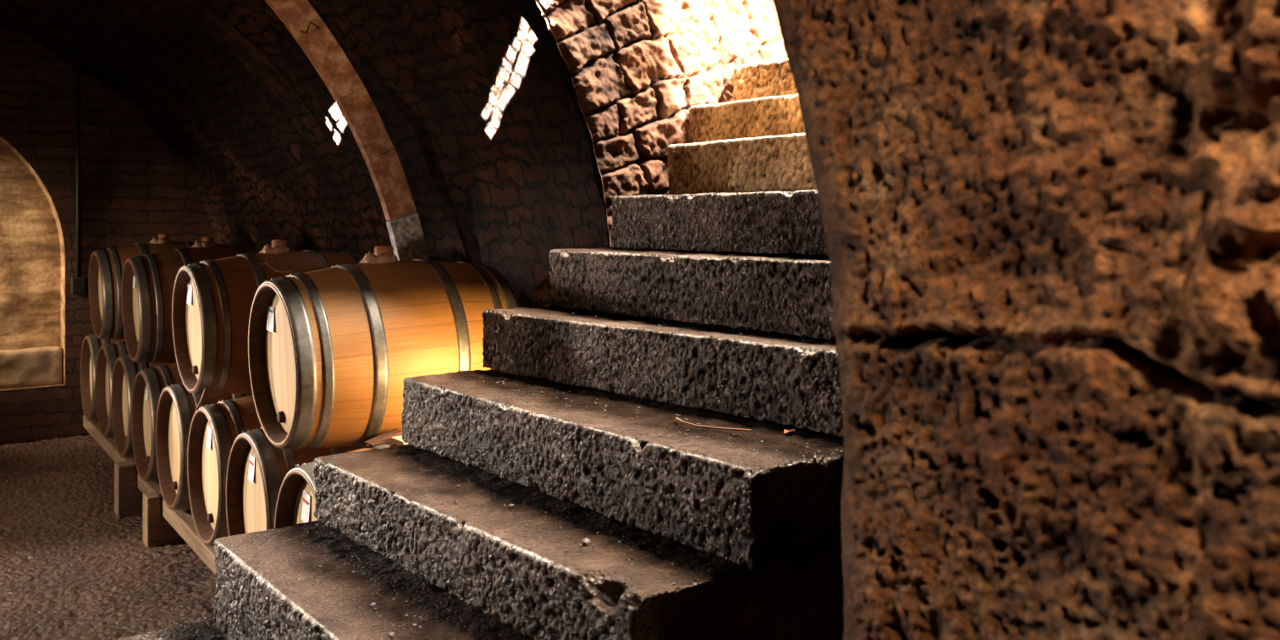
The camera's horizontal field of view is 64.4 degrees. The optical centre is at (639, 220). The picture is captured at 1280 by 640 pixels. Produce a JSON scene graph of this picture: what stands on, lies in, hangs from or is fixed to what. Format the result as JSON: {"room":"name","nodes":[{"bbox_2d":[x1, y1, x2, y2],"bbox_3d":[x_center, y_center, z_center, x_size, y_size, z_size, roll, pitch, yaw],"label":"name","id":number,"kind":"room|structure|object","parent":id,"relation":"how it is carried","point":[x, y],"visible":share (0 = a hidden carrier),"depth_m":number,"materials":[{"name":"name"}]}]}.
{"room":"wine cellar","nodes":[
{"label":"wine cellar","id":0,"kind":"room"},
{"bbox_2d":[0,28,214,443],"bbox_3d":[-5.369,-0.090,7.471,4.700,3.600,0.001,0,0,-36],"label":"wall","id":1,"kind":"structure","parent":0,"point":[134,189],"depth_m":8.11,"materials":[{"name":"brick"}]},
{"bbox_2d":[0,140,60,350],"bbox_3d":[-5.718,0.110,7.526,3.000,2.600,0.056,0,0,-36],"label":"wall niche","id":2,"kind":"object","parent":1,"relation":"in","point":[30,256],"visible":0.32,"depth_m":8.12,"materials":[{"name":"stone"}]},
{"bbox_2d":[0,136,65,390],"bbox_3d":[-5.666,0.168,7.416,2.540,2.268,0.260,0,0,-36],"label":"trim","id":3,"kind":"structure","parent":2,"relation":"attached to","point":[58,226],"depth_m":8.10,"materials":[{"name":"stone"}]},
{"bbox_2d":[0,346,62,388],"bbox_3d":[-5.666,1.156,7.417,2.535,0.311,0.183,0,0,-36],"label":"ledge","id":4,"kind":"object","parent":3,"relation":"on","point":[37,366],"depth_m":7.97,"materials":[{"name":"stone"}]},
{"bbox_2d":[71,68,85,293],"bbox_3d":[-4.473,-0.330,8.090,0.100,1.820,0.052,0,0,-36],"label":"cable","id":5,"kind":"object","parent":1,"relation":"attached to","point":[78,284],"visible":0.94,"depth_m":8.09,"materials":[{"name":"rubber"}]},
{"bbox_2d":[0,434,216,639],"bbox_3d":[-2.269,1.717,3.079,4.550,0.049,10.850,0,0,-36],"label":"floor","id":6,"kind":"structure","parent":0,"point":[72,568],"depth_m":5.14,"materials":[{"name":"brown gravel"}]},
{"bbox_2d":[114,460,143,516],"bbox_3d":[-2.688,1.573,6.218,0.935,0.295,0.130,0,0,-36],"label":"sleeper","id":7,"kind":"object","parent":6,"relation":"on","point":[128,498],"visible":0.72,"depth_m":5.93,"materials":[{"name":"brown wood"}]},
{"bbox_2d":[142,491,184,547],"bbox_3d":[-2.264,1.590,5.661,0.905,0.260,0.130,0,0,-36],"label":"sleeper","id":8,"kind":"object","parent":6,"relation":"on","point":[157,531],"visible":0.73,"depth_m":5.38,"materials":[{"name":"brown wood"}]},
{"bbox_2d":[82,414,216,574],"bbox_3d":[-2.574,1.522,5.516,0.087,0.087,5.550,0,0,-36],"label":"rail","id":9,"kind":"object","parent":8,"relation":"on","point":[182,521],"visible":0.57,"depth_m":5.20,"materials":[{"name":"brown wood"}]},
{"bbox_2d":[80,334,125,421],"bbox_3d":[-3.671,1.148,7.667,0.900,0.700,0.700,0,0,-36],"label":"barrel","id":10,"kind":"object","parent":9,"relation":"on","point":[91,344],"visible":0.19,"depth_m":7.51,"materials":[{"name":"wood"}]},
{"bbox_2d":[95,341,128,437],"bbox_3d":[-3.256,1.147,7.104,0.900,0.701,0.699,0,0,-36],"label":"barrel","id":11,"kind":"object","parent":9,"relation":"on","point":[108,354],"visible":0.24,"depth_m":6.97,"materials":[{"name":"wood"}]},
{"bbox_2d":[88,233,229,340],"bbox_3d":[-3.453,0.475,7.385,0.923,0.764,0.700,0,0,-37],"label":"barrel","id":12,"kind":"object","parent":11,"relation":"on","point":[106,267],"visible":0.41,"depth_m":7.07,"materials":[{"name":"wood"}]},
{"bbox_2d":[111,354,172,457],"bbox_3d":[-2.849,1.148,6.534,0.900,0.700,0.700,0,0,-36],"label":"barrel","id":13,"kind":"object","parent":9,"relation":"on","point":[125,371],"visible":0.23,"depth_m":6.39,"materials":[{"name":"wood"}]},
{"bbox_2d":[131,363,182,481],"bbox_3d":[-2.437,1.148,5.968,0.900,0.700,0.700,0,-1,-36],"label":"barrel","id":14,"kind":"object","parent":9,"relation":"on","point":[149,383],"visible":0.28,"depth_m":5.78,"materials":[{"name":"wood"}]},
{"bbox_2d":[121,237,264,363],"bbox_3d":[-2.639,0.481,6.249,0.937,0.764,0.712,0,0,-33],"label":"barrel","id":15,"kind":"object","parent":14,"relation":"on","point":[148,280],"visible":0.46,"depth_m":5.90,"materials":[{"name":"wood"}]},
{"bbox_2d":[155,382,251,510],"bbox_3d":[-2.025,1.148,5.402,0.900,0.700,0.700,0,0,-36],"label":"barrel","id":16,"kind":"object","parent":9,"relation":"on","point":[176,407],"visible":0.24,"depth_m":5.20,"materials":[{"name":"wood"}]},
{"bbox_2d":[171,239,364,394],"bbox_3d":[-1.815,0.477,5.140,0.924,0.764,0.700,0,0,-37],"label":"barrel","id":17,"kind":"object","parent":16,"relation":"on","point":[212,300],"visible":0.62,"depth_m":4.82,"materials":[{"name":"wood"}]},
{"bbox_2d":[187,394,261,546],"bbox_3d":[-1.608,1.148,4.840,0.900,0.700,0.700,0,-1,-36],"label":"barrel","id":18,"kind":"object","parent":9,"relation":"on","point":[214,428],"visible":0.24,"depth_m":4.63,"materials":[{"name":"wood"}]},
{"bbox_2d":[195,388,205,410],"bbox_3d":[-1.991,0.809,4.610,0.011,0.065,0.217,0,0,-14],"label":"wooden stick","id":19,"kind":"object","parent":18,"relation":"on","point":[202,396],"visible":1,"depth_m":4.59,"materials":[{"name":"wood"}]},
{"bbox_2d":[226,427,386,536],"bbox_3d":[-1.194,1.148,4.275,0.900,0.700,0.700,0,0,-36],"label":"barrel","id":20,"kind":"object","parent":9,"relation":"on","point":[256,470],"visible":0.16,"depth_m":4.04,"materials":[{"name":"wood"}]},
{"bbox_2d":[248,246,518,448],"bbox_3d":[-0.991,0.481,3.990,0.925,0.764,0.703,0,0,-37],"label":"barrel","id":21,"kind":"object","parent":20,"relation":"on","point":[332,350],"visible":0.8,"depth_m":3.71,"materials":[{"name":"wood"}]},
{"bbox_2d":[274,442,397,528],"bbox_3d":[-0.787,1.148,3.705,0.900,0.700,0.700,0,0,-36],"label":"barrel","id":22,"kind":"object","parent":9,"relation":"on","point":[296,498],"visible":0.07,"depth_m":3.61,"materials":[{"name":"wood"}]},
{"bbox_2d":[364,428,402,445],"bbox_3d":[-0.926,0.780,3.672,0.126,0.035,0.054,0,0,-44],"label":"wedge","id":23,"kind":"object","parent":22,"relation":"on","point":[385,438],"visible":0.79,"depth_m":3.66,"materials":[{"name":"brown wood"}]},
{"bbox_2d":[391,435,408,445],"bbox_3d":[-0.776,0.785,3.670,0.220,0.022,0.100,0,0,-39],"label":"wooden board","id":24,"kind":"object","parent":22,"relation":"on","point":[397,440],"visible":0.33,"depth_m":3.61,"materials":[{"name":"brown wood"}]},
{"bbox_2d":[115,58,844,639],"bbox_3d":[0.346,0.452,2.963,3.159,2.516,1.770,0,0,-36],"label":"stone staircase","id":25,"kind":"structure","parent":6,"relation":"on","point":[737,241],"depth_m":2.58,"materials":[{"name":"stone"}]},
{"bbox_2d":[388,631,394,636],"bbox_3d":[-0.530,0.881,2.166,0.014,0.008,0.014,0,0,19],"label":"pebble","id":26,"kind":"object","parent":25,"relation":"on","point":[390,633],"visible":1,"depth_m":2.16,"materials":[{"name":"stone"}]},
{"bbox_2d":[250,308,841,638],"bbox_3d":[-0.154,0.592,2.587,1.276,0.591,1.734,0,0,-36],"label":"stone grit","id":27,"kind":"object","parent":25,"relation":"on","point":[687,430],"visible":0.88,"depth_m":2.44,"materials":[{"name":"grey stone"}]},
{"bbox_2d":[581,538,590,544],"bbox_3d":[-0.117,0.697,2.210,0.019,0.015,0.022,0,0,-36],"label":"pebble","id":28,"kind":"object","parent":25,"relation":"on","point":[585,541],"visible":1,"depth_m":2.20,"materials":[{"name":"stone"}]},
{"bbox_2d":[675,417,750,431],"bbox_3d":[0.158,0.485,2.412,0.043,0.011,0.244,0,0,-43],"label":"dry twig","id":29,"kind":"object","parent":25,"relation":"on","point":[676,418],"visible":1,"depth_m":2.39,"materials":[{"name":"brown wood"}]},
{"bbox_2d":[783,428,794,433],"bbox_3d":[0.347,0.486,2.356,0.026,0.008,0.028,0,0,9],"label":"dry leaf","id":30,"kind":"object","parent":25,"relation":"on","point":[793,429],"visible":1,"depth_m":2.36,"materials":[{"name":"orange plant"}]},
{"bbox_2d":[0,0,607,307],"bbox_3d":[-3.588,-0.460,4.989,4.444,2.220,6.110,0,0,-36],"label":"ceiling","id":31,"kind":"structure","parent":0,"point":[488,139],"depth_m":5.00,"materials":[{"name":"stone"}]},
{"bbox_2d":[157,0,333,149],"bbox_3d":[-2.511,0.019,5.351,2.581,3.293,0.439,0,0,-36],"label":"trim","id":32,"kind":"structure","parent":31,"relation":"attached to","point":[256,63],"depth_m":5.54,"materials":[{"name":"brown stone"}]},
{"bbox_2d":[264,0,429,260],"bbox_3d":[-1.667,-0.477,4.382,1.719,2.466,0.059,0,0,-36],"label":"rib","id":33,"kind":"object","parent":31,"relation":"attached to","point":[382,160],"visible":0.74,"depth_m":4.65,"materials":[{"name":"stone"}]},
{"bbox_2d":[535,0,787,248],"bbox_3d":[-0.008,-0.828,3.962,2.269,3.319,0.382,0,0,-36],"label":"stone wall","id":34,"kind":"structure","parent":0,"point":[637,69],"depth_m":3.79,"materials":[{"name":"brown stone"}]},
{"bbox_2d":[772,0,1279,639],"bbox_3d":[0.461,0.208,1.319,0.616,2.947,1.839,0,0,-36],"label":"stone wall","id":35,"kind":"structure","parent":0,"point":[1052,227],"depth_m":0.98,"materials":[{"name":"brown stone"}]}
]}

